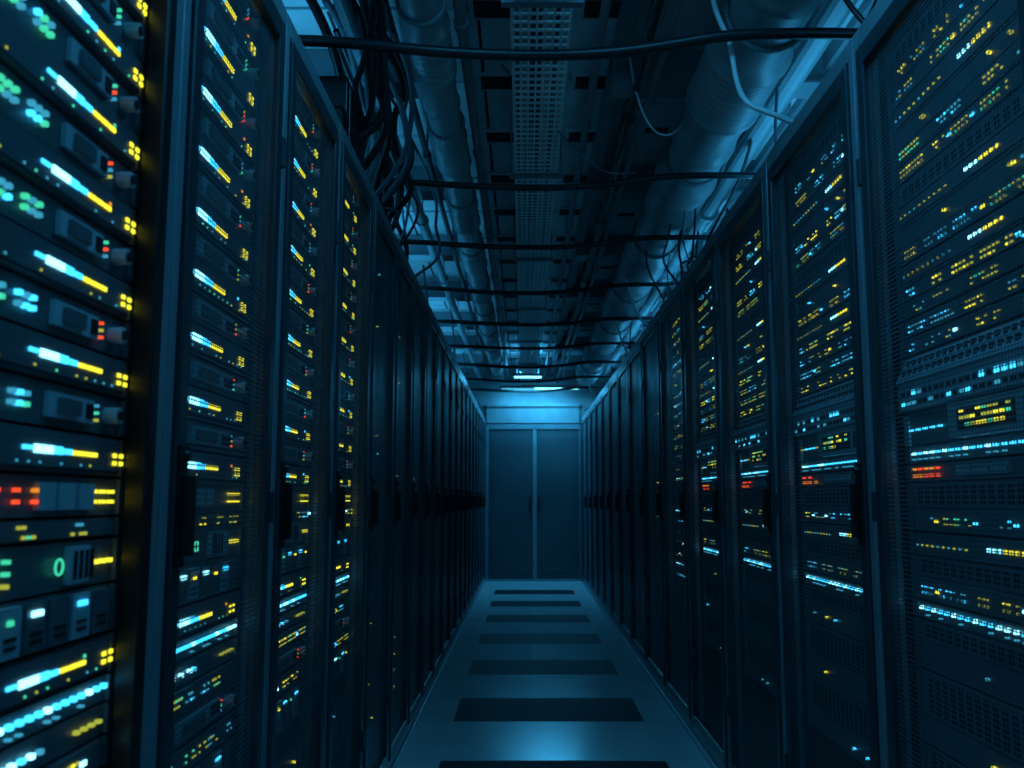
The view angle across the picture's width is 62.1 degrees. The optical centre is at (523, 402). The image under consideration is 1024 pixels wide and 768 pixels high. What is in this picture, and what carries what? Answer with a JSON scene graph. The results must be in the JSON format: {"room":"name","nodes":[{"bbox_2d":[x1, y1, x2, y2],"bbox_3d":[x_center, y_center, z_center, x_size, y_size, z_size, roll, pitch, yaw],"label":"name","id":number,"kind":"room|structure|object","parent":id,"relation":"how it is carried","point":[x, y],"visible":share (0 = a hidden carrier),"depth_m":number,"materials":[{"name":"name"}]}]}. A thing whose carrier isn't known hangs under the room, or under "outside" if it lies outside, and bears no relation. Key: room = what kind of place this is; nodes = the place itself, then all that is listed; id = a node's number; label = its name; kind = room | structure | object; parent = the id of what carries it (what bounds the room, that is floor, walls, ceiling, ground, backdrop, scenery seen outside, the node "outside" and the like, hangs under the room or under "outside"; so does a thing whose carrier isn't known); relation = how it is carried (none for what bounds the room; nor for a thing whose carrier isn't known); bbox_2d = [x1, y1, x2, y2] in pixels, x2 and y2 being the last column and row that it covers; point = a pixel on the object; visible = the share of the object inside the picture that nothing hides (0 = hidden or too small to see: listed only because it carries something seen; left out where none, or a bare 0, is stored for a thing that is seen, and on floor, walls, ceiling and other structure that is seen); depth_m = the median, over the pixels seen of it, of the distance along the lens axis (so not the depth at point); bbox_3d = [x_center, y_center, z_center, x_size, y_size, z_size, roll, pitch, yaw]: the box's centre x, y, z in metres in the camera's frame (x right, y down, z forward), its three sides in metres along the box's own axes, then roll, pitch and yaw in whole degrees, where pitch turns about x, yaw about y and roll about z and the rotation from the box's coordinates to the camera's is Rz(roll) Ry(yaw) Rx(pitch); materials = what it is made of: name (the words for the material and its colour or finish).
{"room":"server room","nodes":[
{"label":"server room","id":0,"kind":"room"},
{"bbox_2d":[460,368,611,580],"bbox_3d":[0.150,1.010,12.395,4.500,3.100,0.100,0,-6,0],"label":"wall","id":1,"kind":"structure","parent":0,"point":[585,400],"depth_m":12.47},
{"bbox_2d":[485,424,580,580],"bbox_3d":[0.130,1.427,12.257,1.370,2.240,0.080,0,-6,0],"label":"door frame","id":2,"kind":"structure","parent":1,"relation":"in","point":[534,427],"depth_m":12.27,"materials":[{"name":"paint"}]},
{"bbox_2d":[488,430,579,577],"bbox_3d":[0.142,1.448,12.272,1.305,2.130,0.046,0,-6,0],"label":"door","id":3,"kind":"structure","parent":2,"relation":"attached to","point":[510,451],"depth_m":12.25,"materials":[{"name":"metal"}]},
{"bbox_2d":[530,496,539,509],"bbox_3d":[0.155,1.445,12.238,0.140,0.200,0.035,0,-6,0],"label":"door handle","id":4,"kind":"object","parent":3,"relation":"attached to","point":[530,496],"depth_m":12.22,"materials":[{"name":"metal"}]},
{"bbox_2d":[486,404,579,422],"bbox_3d":[0.130,0.154,12.397,1.360,0.280,0.090,0,-6,0],"label":"trim","id":5,"kind":"structure","parent":1,"relation":"attached to","point":[495,413],"depth_m":12.39,"materials":[{"name":"paint"}]},
{"bbox_2d":[468,0,620,365],"bbox_3d":[0.095,-1.197,6.658,0.630,0.014,11.560,0,-6,0],"label":"air vents","id":6,"kind":"object","parent":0,"point":[478,9],"depth_m":4.51,"materials":[{"name":"black metal"}]},
{"bbox_2d":[397,581,710,767],"bbox_3d":[0.150,1.778,5.222,4.300,0.050,13.980,0,-6,0],"label":"floor","id":7,"kind":"structure","parent":0,"point":[436,738],"depth_m":5.03,"materials":[{"name":"tile"}]},
{"bbox_2d":[0,0,183,767],"bbox_3d":[-1.079,0.117,1.025,1.062,2.300,0.572,0,-6,0],"label":"rack","id":8,"kind":"object","parent":7,"relation":"on","point":[89,89],"visible":1,"depth_m":1.15,"materials":[{"name":"metal"}]},
{"bbox_2d":[147,0,286,767],"bbox_3d":[-1.069,0.182,1.598,1.082,2.300,0.572,0,-6,0],"label":"rack","id":9,"kind":"object","parent":7,"relation":"on","point":[216,506],"visible":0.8,"depth_m":1.64,"materials":[{"name":"metal"}]},
{"bbox_2d":[262,13,339,767],"bbox_3d":[-1.069,0.247,2.170,1.082,2.300,0.572,0,-6,0],"label":"rack","id":10,"kind":"object","parent":7,"relation":"on","point":[296,626],"visible":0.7,"depth_m":2.25,"materials":[{"name":"metal"}]},
{"bbox_2d":[323,121,373,767],"bbox_3d":[-1.069,0.312,2.742,1.082,2.300,0.572,0,-6,0],"label":"rack","id":11,"kind":"object","parent":7,"relation":"on","point":[344,735],"visible":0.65,"depth_m":2.85,"materials":[{"name":"metal"}]},
{"bbox_2d":[319,76,364,168],"bbox_3d":[-0.691,-0.959,2.978,0.218,0.280,0.300,0,-6,0],"label":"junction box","id":12,"kind":"object","parent":11,"relation":"on","point":[339,90],"visible":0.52,"depth_m":2.85,"materials":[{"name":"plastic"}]},
{"bbox_2d":[333,105,480,406],"bbox_3d":[-0.748,-0.901,5.745,0.404,0.771,12.414,0,-6,0],"label":"cables","id":13,"kind":"object","parent":11,"relation":"on","point":[341,107],"visible":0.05,"depth_m":5.40,"materials":[{"name":"black rubber"}]},
{"bbox_2d":[299,27,858,60],"bbox_3d":[0.100,-1.031,2.754,2.934,0.353,0.140,0,-6,0],"label":"cable","id":14,"kind":"object","parent":11,"relation":"on","point":[639,49],"visible":0.59,"depth_m":2.73,"materials":[{"name":"black rubber"}]},
{"bbox_2d":[362,190,397,767],"bbox_3d":[-1.069,0.378,3.315,1.082,2.300,0.572,0,-6,0],"label":"rack","id":15,"kind":"object","parent":7,"relation":"on","point":[384,312],"visible":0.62,"depth_m":3.38,"materials":[{"name":"metal"}]},
{"bbox_2d":[387,237,414,767],"bbox_3d":[-1.069,0.443,3.887,1.082,2.300,0.572,0,-6,0],"label":"rack","id":16,"kind":"object","parent":7,"relation":"on","point":[399,668],"visible":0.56,"depth_m":3.93,"materials":[{"name":"metal"}]},
{"bbox_2d":[372,172,755,190],"bbox_3d":[0.100,-0.893,3.925,2.929,0.341,0.080,0,-6,0],"label":"conduit","id":17,"kind":"object","parent":16,"relation":"on","point":[684,175],"visible":0.56,"depth_m":3.93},
{"bbox_2d":[406,272,427,740],"bbox_3d":[-1.069,0.508,4.459,1.082,2.300,0.572,0,-6,0],"label":"rack","id":18,"kind":"object","parent":7,"relation":"on","point":[420,358],"visible":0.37,"depth_m":4.56,"materials":[{"name":"metal"}]},
{"bbox_2d":[398,235,707,249],"bbox_3d":[0.101,-0.787,4.811,2.931,0.332,0.136,0,-6,0],"label":"conduit","id":19,"kind":"object","parent":18,"relation":"on","point":[646,237],"visible":0.56,"depth_m":4.79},
{"bbox_2d":[421,299,437,711],"bbox_3d":[-1.069,0.573,5.031,1.082,2.300,0.572,0,-6,0],"label":"rack","id":20,"kind":"object","parent":7,"relation":"on","point":[431,337],"visible":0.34,"depth_m":5.09,"materials":[{"name":"metal"}]},
{"bbox_2d":[432,321,445,687],"bbox_3d":[-1.069,0.638,5.604,1.082,2.300,0.572,0,-6,0],"label":"rack","id":21,"kind":"object","parent":7,"relation":"on","point":[441,384],"visible":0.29,"depth_m":5.69,"materials":[{"name":"metal"}]},
{"bbox_2d":[420,282,676,294],"bbox_3d":[0.100,-0.665,5.831,2.929,0.321,0.080,0,-6,0],"label":"conduit","id":22,"kind":"object","parent":21,"relation":"on","point":[631,284],"visible":0.6,"depth_m":5.83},
{"bbox_2d":[441,338,452,668],"bbox_3d":[-1.069,0.704,6.176,1.082,2.300,0.572,0,-6,0],"label":"rack","id":23,"kind":"object","parent":7,"relation":"on","point":[448,352],"visible":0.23,"depth_m":6.29,"materials":[{"name":"metal"}]},
{"bbox_2d":[449,352,458,654],"bbox_3d":[-1.069,0.769,6.748,1.082,2.300,0.572,0,-6,0],"label":"rack","id":24,"kind":"object","parent":7,"relation":"on","point":[455,403],"visible":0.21,"depth_m":6.86,"materials":[{"name":"metal"}]},
{"bbox_2d":[437,316,652,326],"bbox_3d":[0.101,-0.544,6.947,2.931,0.332,0.136,0,-6,0],"label":"conduit","id":25,"kind":"object","parent":24,"relation":"on","point":[468,322],"visible":0.59,"depth_m":6.93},
{"bbox_2d":[455,364,463,641],"bbox_3d":[-1.069,0.834,7.321,1.082,2.300,0.572,0,-6,0],"label":"rack","id":26,"kind":"object","parent":7,"relation":"on","point":[460,379],"visible":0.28,"depth_m":7.46,"materials":[{"name":"metal"}]},
{"bbox_2d":[460,373,467,628],"bbox_3d":[-1.069,0.899,7.893,1.082,2.300,0.572,0,-6,0],"label":"rack","id":27,"kind":"object","parent":7,"relation":"on","point":[465,417],"visible":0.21,"depth_m":8.02,"materials":[{"name":"metal"}]},
{"bbox_2d":[449,342,635,349],"bbox_3d":[0.100,-0.416,8.017,2.929,0.321,0.080,0,-6,0],"label":"conduit","id":28,"kind":"object","parent":27,"relation":"on","point":[590,343],"visible":0.64,"depth_m":8.02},
{"bbox_2d":[465,383,471,620],"bbox_3d":[-1.069,0.965,8.465,1.082,2.300,0.572,0,-6,0],"label":"rack","id":29,"kind":"object","parent":7,"relation":"on","point":[469,423],"visible":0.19,"depth_m":8.61,"materials":[{"name":"metal"}]},
{"bbox_2d":[469,390,474,612],"bbox_3d":[-1.069,1.030,9.037,1.082,2.300,0.572,0,-6,0],"label":"rack","id":30,"kind":"object","parent":7,"relation":"on","point":[472,396],"visible":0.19,"depth_m":9.16,"materials":[{"name":"metal"}]},
{"bbox_2d":[457,360,621,368],"bbox_3d":[0.101,-0.295,9.133,2.931,0.332,0.136,0,-6,0],"label":"conduit","id":31,"kind":"object","parent":30,"relation":"on","point":[589,361],"visible":0.59,"depth_m":9.12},
{"bbox_2d":[472,398,477,605],"bbox_3d":[-1.069,1.095,9.610,1.082,2.300,0.572,0,-6,0],"label":"rack","id":32,"kind":"object","parent":7,"relation":"on","point":[475,405],"visible":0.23,"depth_m":9.72,"materials":[{"name":"metal"}]},
{"bbox_2d":[475,402,479,599],"bbox_3d":[-1.069,1.160,10.182,1.082,2.300,0.572,0,-6,0],"label":"rack","id":33,"kind":"object","parent":7,"relation":"on","point":[478,411],"visible":0.12,"depth_m":10.34,"materials":[{"name":"metal"}]},
{"bbox_2d":[465,376,611,382],"bbox_3d":[0.100,-0.168,10.203,2.929,0.321,0.080,0,-6,0],"label":"conduit","id":34,"kind":"object","parent":33,"relation":"on","point":[573,377],"visible":0.68,"depth_m":10.21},
{"bbox_2d":[478,408,481,593],"bbox_3d":[-1.069,1.225,10.754,1.082,2.300,0.572,0,-6,0],"label":"rack","id":35,"kind":"object","parent":7,"relation":"on","point":[480,419],"visible":0.16,"depth_m":10.89,"materials":[{"name":"metal"}]},
{"bbox_2d":[480,412,483,588],"bbox_3d":[-1.069,1.290,11.327,1.082,2.300,0.572,0,-6,0],"label":"rack","id":36,"kind":"object","parent":7,"relation":"on","point":[482,474],"visible":0.16,"depth_m":11.48,"materials":[{"name":"metal"}]},
{"bbox_2d":[470,386,603,391],"bbox_3d":[0.101,-0.057,11.220,2.931,0.332,0.136,0,-6,0],"label":"conduit","id":37,"kind":"object","parent":36,"relation":"on","point":[575,387],"visible":0.64,"depth_m":11.21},
{"bbox_2d":[483,416,485,584],"bbox_3d":[-1.069,1.356,11.899,1.082,2.300,0.572,0,-6,0],"label":"rack","id":38,"kind":"object","parent":7,"relation":"on","point":[484,555],"visible":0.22,"depth_m":12.05,"materials":[{"name":"metal"}]},
{"bbox_2d":[494,590,574,593],"bbox_3d":[0.130,2.376,10.665,0.992,0.005,0.524,0,-6,0],"label":"floor vent","id":39,"kind":"object","parent":7,"relation":"in","point":[496,591],"visible":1,"depth_m":10.63,"materials":[{"name":"metal"}]},
{"bbox_2d":[490,601,581,606],"bbox_3d":[0.130,2.240,9.472,0.992,0.005,0.524,0,-6,0],"label":"floor vent","id":40,"kind":"object","parent":7,"relation":"in","point":[494,603],"visible":1,"depth_m":9.41,"materials":[{"name":"metal"}]},
{"bbox_2d":[485,615,589,622],"bbox_3d":[0.130,2.104,8.280,0.992,0.005,0.524,0,-6,0],"label":"floor vent","id":41,"kind":"object","parent":7,"relation":"in","point":[490,618],"visible":1,"depth_m":8.23,"materials":[{"name":"metal"}]},
{"bbox_2d":[479,634,601,643],"bbox_3d":[0.130,1.968,7.088,0.992,0.005,0.524,0,-6,0],"label":"floor vent","id":42,"kind":"object","parent":7,"relation":"in","point":[485,638],"visible":1,"depth_m":7.05,"materials":[{"name":"metal"}]},
{"bbox_2d":[469,660,617,674],"bbox_3d":[0.130,1.833,5.895,0.992,0.005,0.524,0,-6,0],"label":"floor vent","id":43,"kind":"object","parent":7,"relation":"in","point":[479,667],"visible":1,"depth_m":5.87,"materials":[{"name":"metal"}]},
{"bbox_2d":[454,698,643,721],"bbox_3d":[0.130,1.697,4.703,0.992,0.005,0.524,0,-6,0],"label":"floor vent","id":44,"kind":"object","parent":7,"relation":"in","point":[469,709],"visible":1,"depth_m":4.67,"materials":[{"name":"metal"}]},
{"bbox_2d":[439,761,668,767],"bbox_3d":[0.130,1.561,3.511,0.992,0.005,0.524,0,-6,0],"label":"floor vent","id":45,"kind":"object","parent":7,"relation":"in","point":[444,764],"visible":1,"depth_m":3.72,"materials":[{"name":"metal"}]},
{"bbox_2d":[580,419,583,581],"bbox_3d":[1.342,1.368,12.008,1.056,2.300,0.388,0,-6,0],"label":"rack","id":46,"kind":"object","parent":7,"relation":"on","point":[581,419],"visible":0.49,"depth_m":12.03,"materials":[{"name":"black metal"}]},
{"bbox_2d":[582,413,587,588],"bbox_3d":[1.329,1.303,11.436,1.082,2.300,0.756,0,-6,0],"label":"rack","id":47,"kind":"object","parent":7,"relation":"on","point":[584,558],"visible":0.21,"depth_m":11.60,"materials":[{"name":"metal"}]},
{"bbox_2d":[585,406,592,595],"bbox_3d":[1.329,1.217,10.681,1.082,2.300,0.756,0,-6,0],"label":"rack","id":48,"kind":"object","parent":7,"relation":"on","point":[588,418],"visible":0.19,"depth_m":10.88,"materials":[{"name":"metal"}]},
{"bbox_2d":[590,399,597,603],"bbox_3d":[1.329,1.131,9.926,1.082,2.300,0.756,0,-6,0],"label":"rack","id":49,"kind":"object","parent":7,"relation":"on","point":[593,406],"visible":0.19,"depth_m":10.10,"materials":[{"name":"metal"}]},
{"bbox_2d":[595,391,603,611],"bbox_3d":[1.329,1.045,9.171,1.082,2.300,0.756,0,-6,0],"label":"rack","id":50,"kind":"object","parent":7,"relation":"on","point":[598,429],"visible":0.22,"depth_m":9.30,"materials":[{"name":"metal"}]},
{"bbox_2d":[601,381,611,623],"bbox_3d":[1.329,0.959,8.416,1.082,2.300,0.756,0,-6,0],"label":"rack","id":51,"kind":"object","parent":7,"relation":"on","point":[607,612],"visible":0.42,"depth_m":8.55,"materials":[{"name":"metal"}]},
{"bbox_2d":[608,368,620,635],"bbox_3d":[1.329,0.873,7.660,1.082,2.300,0.756,0,-6,0],"label":"rack","id":52,"kind":"object","parent":7,"relation":"on","point":[613,381],"visible":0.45,"depth_m":7.76,"materials":[{"name":"metal"}]},
{"bbox_2d":[617,353,632,651],"bbox_3d":[1.329,0.787,6.905,1.082,2.300,0.756,0,-6,0],"label":"rack","id":53,"kind":"object","parent":7,"relation":"on","point":[625,595],"visible":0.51,"depth_m":7.01,"materials":[{"name":"metal"}]},
{"bbox_2d":[628,334,647,673],"bbox_3d":[1.329,0.701,6.150,1.082,2.300,0.756,0,-6,0],"label":"rack","id":54,"kind":"object","parent":7,"relation":"on","point":[635,395],"visible":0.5,"depth_m":6.24,"materials":[{"name":"metal"}]},
{"bbox_2d":[584,0,876,410],"bbox_3d":[1.007,-0.914,5.629,0.407,0.771,12.181,0,-6,0],"label":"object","id":55,"kind":"object","parent":54,"relation":"on","point":[849,4],"visible":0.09,"depth_m":3.60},
{"bbox_2d":[711,0,793,123],"bbox_3d":[0.796,-1.188,2.770,0.373,0.675,0.044,-1,-7,9],"label":"cable","id":56,"kind":"object","parent":55,"relation":"attached to","point":[746,101],"visible":0.79,"depth_m":2.77,"materials":[{"name":"grey plastic"}]},
{"bbox_2d":[641,309,666,700],"bbox_3d":[1.329,0.615,5.395,1.082,2.300,0.756,0,-6,0],"label":"rack","id":57,"kind":"object","parent":7,"relation":"on","point":[650,381],"visible":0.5,"depth_m":5.47,"materials":[{"name":"metal"}]},
{"bbox_2d":[659,277,692,735],"bbox_3d":[1.329,0.529,4.640,1.082,2.300,0.756,0,-6,0],"label":"rack","id":58,"kind":"object","parent":7,"relation":"on","point":[677,646],"visible":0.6,"depth_m":4.70,"materials":[{"name":"metal"}]},
{"bbox_2d":[682,230,729,767],"bbox_3d":[1.329,0.443,3.885,1.082,2.300,0.756,0,-6,0],"label":"rack","id":59,"kind":"object","parent":7,"relation":"on","point":[708,673],"visible":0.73,"depth_m":3.99,"materials":[{"name":"metal"}]},
{"bbox_2d":[715,160,785,767],"bbox_3d":[1.329,0.357,3.130,1.082,2.300,0.756,0,-6,0],"label":"rack","id":60,"kind":"object","parent":7,"relation":"on","point":[755,704],"visible":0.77,"depth_m":3.22,"materials":[{"name":"metal"}]},
{"bbox_2d":[766,38,885,767],"bbox_3d":[1.329,0.271,2.375,1.082,2.300,0.756,0,-6,0],"label":"rack","id":61,"kind":"object","parent":7,"relation":"on","point":[832,666],"visible":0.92,"depth_m":2.42,"materials":[{"name":"metal"}]},
{"bbox_2d":[852,0,1023,767],"bbox_3d":[1.329,0.184,1.619,1.082,2.300,0.756,0,-6,0],"label":"rack","id":62,"kind":"object","parent":7,"relation":"on","point":[939,84],"visible":1,"depth_m":1.73,"materials":[{"name":"metal"}]},
{"bbox_2d":[282,0,877,372],"bbox_3d":[0.150,-1.243,5.566,4.300,0.170,13.980,0,-6,0],"label":"ceiling","id":63,"kind":"structure","parent":0,"point":[680,65],"depth_m":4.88,"materials":[{"name":"metal"}]},
{"bbox_2d":[306,0,440,276],"bbox_3d":[-0.638,-1.095,3.661,0.405,0.707,2.500,0,-6,0],"label":"hanging cable tangle","id":64,"kind":"object","parent":63,"relation":"hanging from","point":[383,158],"visible":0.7,"depth_m":3.37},
{"bbox_2d":[333,0,482,383],"bbox_3d":[-0.620,-1.183,5.519,0.081,0.300,13.700,0,-6,0],"label":"pipe","id":65,"kind":"object","parent":63,"relation":"attached to","point":[344,8],"visible":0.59,"depth_m":5.14,"materials":[{"name":"metal"}]},
{"bbox_2d":[383,0,490,377],"bbox_3d":[-0.500,-1.232,5.525,0.043,0.201,13.700,0,-6,0],"label":"rail","id":66,"kind":"object","parent":63,"relation":"attached to","point":[390,23],"visible":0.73,"depth_m":4.66,"materials":[{"name":"grey metal"}]},
{"bbox_2d":[395,0,504,383],"bbox_3d":[-0.360,-1.184,5.462,0.180,0.310,13.585,0,-6,0],"label":"pipe","id":67,"kind":"object","parent":63,"relation":"hanging from","point":[427,22],"visible":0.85,"depth_m":3.91,"materials":[{"name":"metal"}]},
{"bbox_2d":[452,0,508,377],"bbox_3d":[-0.235,-1.233,5.525,0.059,0.199,13.700,0,-6,0],"label":"pipe","id":68,"kind":"object","parent":63,"relation":"attached to","point":[461,21],"visible":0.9,"depth_m":4.14,"materials":[{"name":"grey metal"}]},
{"bbox_2d":[512,351,543,377],"bbox_3d":[0.050,-0.511,11.129,0.410,0.364,0.130,0,-6,0],"label":"ceiling light","id":69,"kind":"object","parent":63,"relation":"hanging from","point":[516,375],"depth_m":11.05,"materials":[{"name":"white plastic"}]},
{"bbox_2d":[499,368,558,389],"bbox_3d":[0.130,-0.383,12.172,0.960,0.384,0.120,0,-6,0],"label":"ceiling light","id":70,"kind":"object","parent":63,"relation":"hanging from","point":[513,387],"depth_m":12.10,"materials":[{"name":"white plastic"}]},
{"bbox_2d":[501,0,583,384],"bbox_3d":[0.060,-1.162,5.517,0.270,0.342,13.500,0,-6,0],"label":"cable tray","id":71,"kind":"object","parent":63,"relation":"hanging from","point":[527,357],"visible":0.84,"depth_m":3.96,"materials":[{"name":"metal"}]},
{"bbox_2d":[501,64,634,174],"bbox_3d":[0.201,-1.273,3.810,0.612,0.473,0.036,1,-7,-10],"label":"cable","id":72,"kind":"object","parent":71,"relation":"hanging from","point":[504,68],"visible":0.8,"depth_m":3.79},
{"bbox_2d":[533,368,577,389],"bbox_3d":[0.450,-0.402,11.822,0.660,0.424,0.130,0,-6,0],"label":"ceiling light","id":73,"kind":"object","parent":63,"relation":"hanging from","point":[537,387],"depth_m":11.74,"materials":[{"name":"white plastic"}]},
{"bbox_2d":[544,0,611,375],"bbox_3d":[0.300,-1.246,5.527,0.049,0.174,13.700,0,-6,0],"label":"pipe","id":74,"kind":"object","parent":63,"relation":"attached to","point":[586,122],"visible":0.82,"depth_m":4.19,"materials":[{"name":"grey metal"}]},
{"bbox_2d":[555,0,667,383],"bbox_3d":[0.470,-1.190,5.520,0.054,0.286,13.700,0,-6,0],"label":"rail","id":75,"kind":"object","parent":63,"relation":"attached to","point":[629,117],"visible":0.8,"depth_m":3.97,"materials":[{"name":"grey metal"}]},
{"bbox_2d":[562,0,683,376],"bbox_3d":[0.560,-1.238,5.526,0.038,0.188,13.700,0,-6,0],"label":"rail","id":76,"kind":"object","parent":63,"relation":"attached to","point":[649,99],"visible":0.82,"depth_m":4.17,"materials":[{"name":"grey metal"}]},
{"bbox_2d":[629,57,682,135],"bbox_3d":[0.600,-1.333,3.674,0.017,0.380,0.545,-6,-9,41],"label":"cable","id":77,"kind":"object","parent":63,"relation":"hanging from","point":[638,100],"visible":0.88,"depth_m":3.55,"materials":[{"name":"grey plastic"}]},
{"bbox_2d":[572,0,824,392],"bbox_3d":[0.840,-1.118,5.462,0.324,0.442,13.600,0,-6,0],"label":"air duct","id":78,"kind":"object","parent":63,"relation":"hanging from","point":[714,117],"visible":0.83,"depth_m":3.73,"materials":[{"name":"metal"}]},
{"bbox_2d":[584,371,595,398],"bbox_3d":[0.832,-0.254,10.396,0.244,0.545,0.020,0,-6,0],"label":"cable","id":79,"kind":"object","parent":78,"relation":"hanging from","point":[584,371],"visible":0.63,"depth_m":10.38,"materials":[{"name":"black rubber"}]},
{"bbox_2d":[615,320,628,353],"bbox_3d":[0.848,-0.631,7.218,0.214,0.573,0.018,0,-6,0],"label":"cable","id":80,"kind":"object","parent":78,"relation":"hanging from","point":[616,321],"visible":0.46,"depth_m":7.20,"materials":[{"name":"rubber"}]},
{"bbox_2d":[625,278,647,326],"bbox_3d":[0.808,-0.748,6.023,0.234,0.533,0.018,0,-6,0],"label":"cable","id":81,"kind":"object","parent":78,"relation":"hanging from","point":[626,280],"visible":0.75,"depth_m":6.01,"materials":[{"name":"black rubber"}]},
{"bbox_2d":[645,138,752,302],"bbox_3d":[0.929,-0.955,4.845,0.291,0.679,1.977,0,-7,-2],"label":"hanging cable tangle","id":82,"kind":"object","parent":63,"relation":"hanging from","point":[751,140],"visible":0.48,"depth_m":4.64,"materials":[{"name":"black rubber"}]},
{"bbox_2d":[562,0,862,369],"bbox_3d":[0.920,-1.132,6.998,0.840,0.066,11.150,0,-6,0],"label":"panels","id":83,"kind":"object","parent":63,"relation":"attached to","point":[696,16],"depth_m":4.38,"materials":[{"name":"metal"}]},
{"bbox_2d":[598,0,857,381],"bbox_3d":[1.120,-1.200,5.521,0.135,0.266,13.700,0,-6,0],"label":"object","id":84,"kind":"object","parent":63,"relation":"attached to","point":[833,13],"visible":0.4,"depth_m":3.98,"materials":[{"name":"metal"}]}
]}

